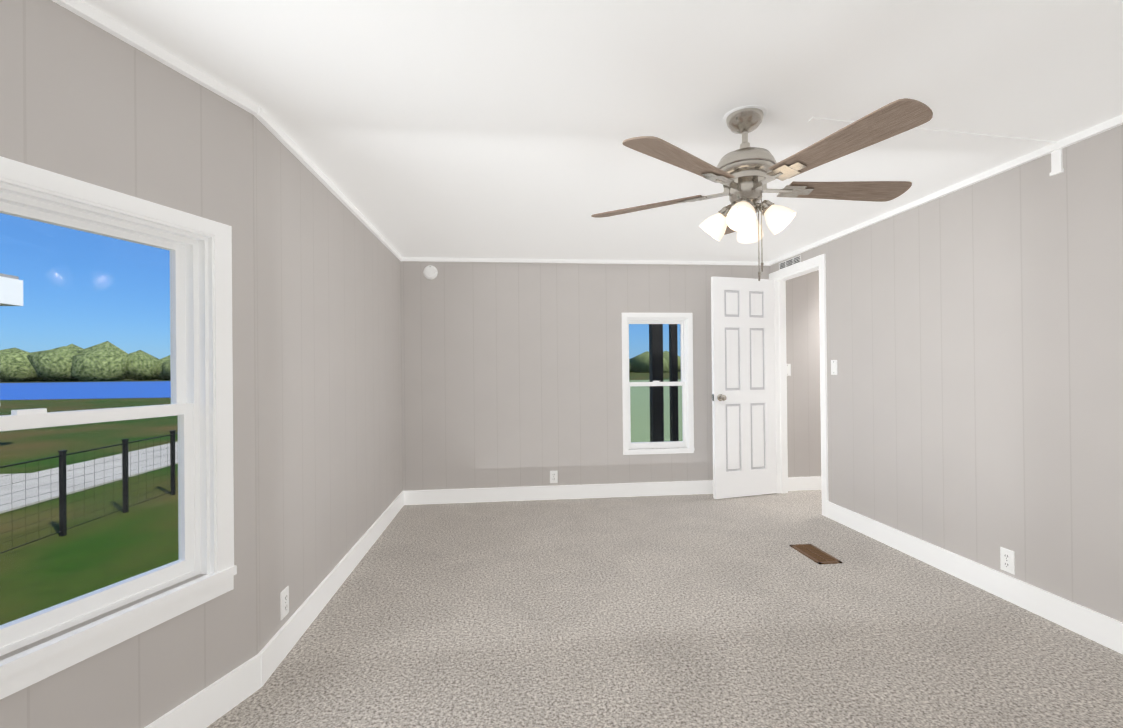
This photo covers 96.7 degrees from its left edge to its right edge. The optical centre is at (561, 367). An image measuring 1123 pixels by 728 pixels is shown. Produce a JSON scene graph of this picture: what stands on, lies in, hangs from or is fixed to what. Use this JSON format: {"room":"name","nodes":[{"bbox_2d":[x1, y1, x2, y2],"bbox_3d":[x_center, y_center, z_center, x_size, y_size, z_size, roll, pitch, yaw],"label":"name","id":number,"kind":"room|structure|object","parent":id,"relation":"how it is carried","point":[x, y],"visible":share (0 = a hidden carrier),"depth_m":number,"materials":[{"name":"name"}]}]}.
{"room":"empty bedroom","nodes":[
{"label":"empty bedroom","id":0,"kind":"room"},
{"bbox_2d":[0,0,257,727],"bbox_3d":[-1.748,0.108,-0.049,0.100,2.200,4.055,-1,0,15],"label":"wall","id":1,"kind":"structure","parent":0,"point":[82,99],"depth_m":1.51,"materials":[{"name":"grey paint"}]},
{"bbox_2d":[0,156,236,699],"bbox_3d":[-1.362,0.142,1.287,0.130,1.293,1.050,-1,0,15],"label":"window","id":2,"kind":"structure","parent":1,"relation":"in","point":[201,352],"depth_m":1.59,"materials":[{"name":"white plastic"}]},
{"bbox_2d":[52,0,257,114],"bbox_3d":[-1.700,-0.977,-0.062,0.022,0.032,4.055,-1,0,15],"label":"crown molding","id":3,"kind":"structure","parent":1,"relation":"attached to","point":[87,12],"depth_m":1.53,"materials":[{"name":"white wood"}]},
{"bbox_2d":[144,654,260,727],"bbox_3d":[-1.683,1.145,-0.068,0.014,0.125,4.055,-1,0,15],"label":"baseboard","id":4,"kind":"structure","parent":1,"relation":"attached to","point":[206,707],"depth_m":1.71,"materials":[{"name":"white wood"}]},
{"bbox_2d":[254,116,402,652],"bbox_3d":[-1.346,0.116,3.212,0.100,2.200,2.666,-1,0,-6],"label":"wall","id":5,"kind":"structure","parent":0,"point":[329,475],"depth_m":2.46,"materials":[{"name":"grey paint"}]},
{"bbox_2d":[280,586,288,619],"bbox_3d":[-1.169,0.995,2.112,0.008,0.115,0.070,-1,0,-6],"label":"electrical outlet","id":6,"kind":"object","parent":5,"relation":"attached to","point":[284,602],"visible":1,"depth_m":2.10,"materials":[{"name":"white plastic"}]},
{"bbox_2d":[254,107,402,260],"bbox_3d":[-1.291,-0.969,3.172,0.022,0.032,2.566,-1,0,-6],"label":"crown molding","id":7,"kind":"structure","parent":5,"relation":"attached to","point":[272,127],"depth_m":2.44,"materials":[{"name":"white wood"}]},
{"bbox_2d":[258,491,403,686],"bbox_3d":[-1.273,1.152,3.164,0.014,0.125,2.566,-1,0,-6],"label":"baseboard","id":8,"kind":"structure","parent":5,"relation":"attached to","point":[278,647],"depth_m":2.45,"materials":[{"name":"white wood"}]},
{"bbox_2d":[81,0,1122,261],"bbox_3d":[0.377,-1.058,1.448,6.430,0.100,6.541,-1,0,-6],"label":"ceiling","id":9,"kind":"structure","parent":0,"point":[457,128],"depth_m":1.84,"materials":[{"name":"white paint"}]},
{"bbox_2d":[591,98,932,280],"bbox_3d":[0.789,-0.680,2.004,1.258,0.660,1.307,-1,0,-6],"label":"ceiling fan","id":10,"kind":"object","parent":9,"relation":"hanging from","point":[745,174],"visible":1,"depth_m":1.91,"materials":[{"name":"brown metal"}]},
{"bbox_2d":[401,261,820,490],"bbox_3d":[0.863,0.099,4.731,4.808,2.200,0.100,-1,0,-6],"label":"wall","id":11,"kind":"structure","parent":0,"point":[511,374],"depth_m":4.58,"materials":[{"name":"grey paint"}]},
{"bbox_2d":[423,265,437,278],"bbox_3d":[-1.171,-0.852,4.456,0.124,0.124,0.036,-1,0,-6],"label":"smoke detector","id":12,"kind":"object","parent":11,"relation":"attached to","point":[430,272],"visible":1,"depth_m":4.44,"materials":[{"name":"white plastic"}]},
{"bbox_2d":[550,470,557,482],"bbox_3d":[-0.071,1.003,4.575,0.070,0.115,0.008,-1,0,-6],"label":"electrical outlet","id":13,"kind":"object","parent":11,"relation":"attached to","point":[553,476],"visible":1,"depth_m":4.57,"materials":[{"name":"white plastic"}]},
{"bbox_2d":[403,257,768,265],"bbox_3d":[0.859,-0.985,4.674,4.608,0.032,0.022,-1,0,-6],"label":"crown molding","id":14,"kind":"structure","parent":11,"relation":"attached to","point":[428,259],"depth_m":4.59,"materials":[{"name":"white wood"}]},
{"bbox_2d":[404,477,820,504],"bbox_3d":[0.879,1.136,4.670,4.608,0.125,0.014,-1,0,-6],"label":"baseboard","id":15,"kind":"structure","parent":11,"relation":"attached to","point":[448,496],"depth_m":4.58,"materials":[{"name":"white wood"}]},
{"bbox_2d":[622,313,693,454],"bbox_3d":[0.899,0.148,4.719,0.677,1.322,0.130,-1,0,-6],"label":"window","id":16,"kind":"structure","parent":11,"relation":"in","point":[685,322],"depth_m":4.70,"materials":[{"name":"white plastic"}]},
{"bbox_2d":[787,364,790,375],"bbox_3d":[2.178,0.021,4.810,0.070,0.115,0.015,-1,0,-6],"label":"light switch","id":17,"kind":"object","parent":11,"relation":"attached to","point":[788,369],"visible":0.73,"depth_m":4.81,"materials":[{"name":"white plastic"}]},
{"bbox_2d":[207,490,1122,727],"bbox_3d":[0.400,1.242,1.439,6.430,0.100,6.541,-1,0,-6],"label":"floor","id":18,"kind":"structure","parent":0,"point":[692,611],"depth_m":2.22,"materials":[{"name":"carpet"}]},
{"bbox_2d":[790,544,841,563],"bbox_3d":[1.610,1.182,3.173,0.150,0.008,0.320,-1,0,-6],"label":"floor vent","id":19,"kind":"object","parent":18,"relation":"in","point":[815,554],"visible":0.98,"depth_m":3.15,"materials":[{"name":"brown metal"}]},
{"bbox_2d":[770,124,1122,622],"bbox_3d":[2.397,0.072,1.601,0.100,2.200,6.441,-1,0,-6],"label":"wall","id":20,"kind":"structure","parent":0,"point":[974,332],"depth_m":2.58,"materials":[{"name":"grey paint"}]},
{"bbox_2d":[711,276,776,498],"bbox_3d":[1.690,0.178,4.574,0.667,2.000,0.235,-1,0,-6],"label":"door","id":21,"kind":"structure","parent":20,"relation":"in","point":[743,382],"depth_m":4.57,"materials":[{"name":"white wood"}]},
{"bbox_2d":[779,255,800,269],"bbox_3d":[2.038,-0.936,4.464,0.006,0.062,0.340,-1,0,-6],"label":"air vent","id":22,"kind":"object","parent":20,"relation":"in","point":[790,262],"visible":0.94,"depth_m":4.45,"materials":[{"name":"white metal"}]},
{"bbox_2d":[769,254,828,516],"bbox_3d":[2.111,0.142,4.378,0.132,2.086,0.843,-1,0,-6],"label":"door frame","id":23,"kind":"structure","parent":20,"relation":"attached to","point":[782,276],"depth_m":4.71,"materials":[{"name":"white wood"}]},
{"bbox_2d":[831,360,836,374],"bbox_3d":[2.105,-0.002,3.863,0.015,0.115,0.070,-1,0,-6],"label":"light switch","id":24,"kind":"object","parent":20,"relation":"attached to","point":[833,367],"visible":1,"depth_m":3.85,"materials":[{"name":"white plastic"}]},
{"bbox_2d":[808,117,1063,175],"bbox_3d":[1.640,-0.948,2.160,1.275,0.140,0.160,-1,0,-6],"label":"trim","id":25,"kind":"structure","parent":20,"relation":"attached to","point":[1056,163],"depth_m":2.20,"materials":[{"name":"white wood"}]},
{"bbox_2d":[768,114,1122,265],"bbox_3d":[2.321,-1.011,1.649,0.022,0.032,6.341,-1,0,-6],"label":"crown molding","id":26,"kind":"structure","parent":20,"relation":"attached to","point":[1079,136],"depth_m":2.64,"materials":[{"name":"white wood"}]},
{"bbox_2d":[827,501,1122,653],"bbox_3d":[2.390,1.109,1.219,0.014,0.125,5.491,-1,0,-6],"label":"baseboard","id":27,"kind":"structure","parent":20,"relation":"attached to","point":[1101,629],"depth_m":2.56,"materials":[{"name":"white wood"}]},
{"bbox_2d":[1000,547,1014,574],"bbox_3d":[2.256,0.977,2.527,0.008,0.115,0.070,-1,0,-6],"label":"electrical outlet","id":28,"kind":"object","parent":20,"relation":"attached to","point":[1007,560],"visible":1,"depth_m":2.52,"materials":[{"name":"white plastic"}]},
{"label":"outside","id":29,"kind":"structure","parent":0,"visible":0},
{"bbox_2d":[0,371,680,624],"bbox_3d":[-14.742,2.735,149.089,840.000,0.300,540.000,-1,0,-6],"label":"ground","id":30,"kind":"structure","parent":29,"point":[50,548],"depth_m":6.48,"materials":[{"name":"green plant"}]},
{"bbox_2d":[0,273,22,305],"bbox_3d":[-13.960,-0.057,0.792,6.640,4.180,21.400,-1,0,-6],"label":"house","id":31,"kind":"structure","parent":30,"relation":"on","point":[16,289],"depth_m":11.42,"materials":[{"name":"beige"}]},
{"bbox_2d":[0,381,170,399],"bbox_3d":[-134.365,3.486,71.347,206.000,0.020,86.000,-1,0,-6],"label":"water","id":32,"kind":"structure","parent":30,"relation":"on","point":[76,391],"depth_m":56.90,"materials":[{"name":"blue liquid"}]},
{"bbox_2d":[0,442,177,513],"bbox_3d":[-10.650,2.051,18.819,3.500,0.030,80.000,-1,0,-6],"label":"path","id":33,"kind":"structure","parent":30,"relation":"on","point":[16,487],"depth_m":9.05,"materials":[{"name":"concrete"}]},
{"bbox_2d":[0,430,177,553],"bbox_3d":[-5.992,1.477,7.280,0.056,1.000,12.536,-1,0,-6],"label":"fence","id":34,"kind":"object","parent":30,"relation":"on","point":[62,482],"depth_m":6.35,"materials":[{"name":"black metal"}]},
{"bbox_2d":[0,341,680,381],"bbox_3d":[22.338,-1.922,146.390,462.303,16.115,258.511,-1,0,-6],"label":"tree","id":35,"kind":"object","parent":30,"relation":"on","point":[123,365],"depth_m":132.34,"materials":[{"name":"green plant"}]},
{"bbox_2d":[629,380,682,441],"bbox_3d":[11.389,1.938,46.739,29.100,0.020,69.000,-1,0,-6],"label":"grass","id":36,"kind":"structure","parent":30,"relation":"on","point":[638,409],"depth_m":21.30,"materials":[{"name":"green plant"}]},
{"bbox_2d":[649,324,678,441],"bbox_3d":[2.583,0.234,5.335,3.280,3.300,0.749,-1,0,-6],"label":"posts","id":37,"kind":"object","parent":30,"relation":"on","point":[654,366],"depth_m":5.42,"materials":[{"name":"black wood"}]}
]}

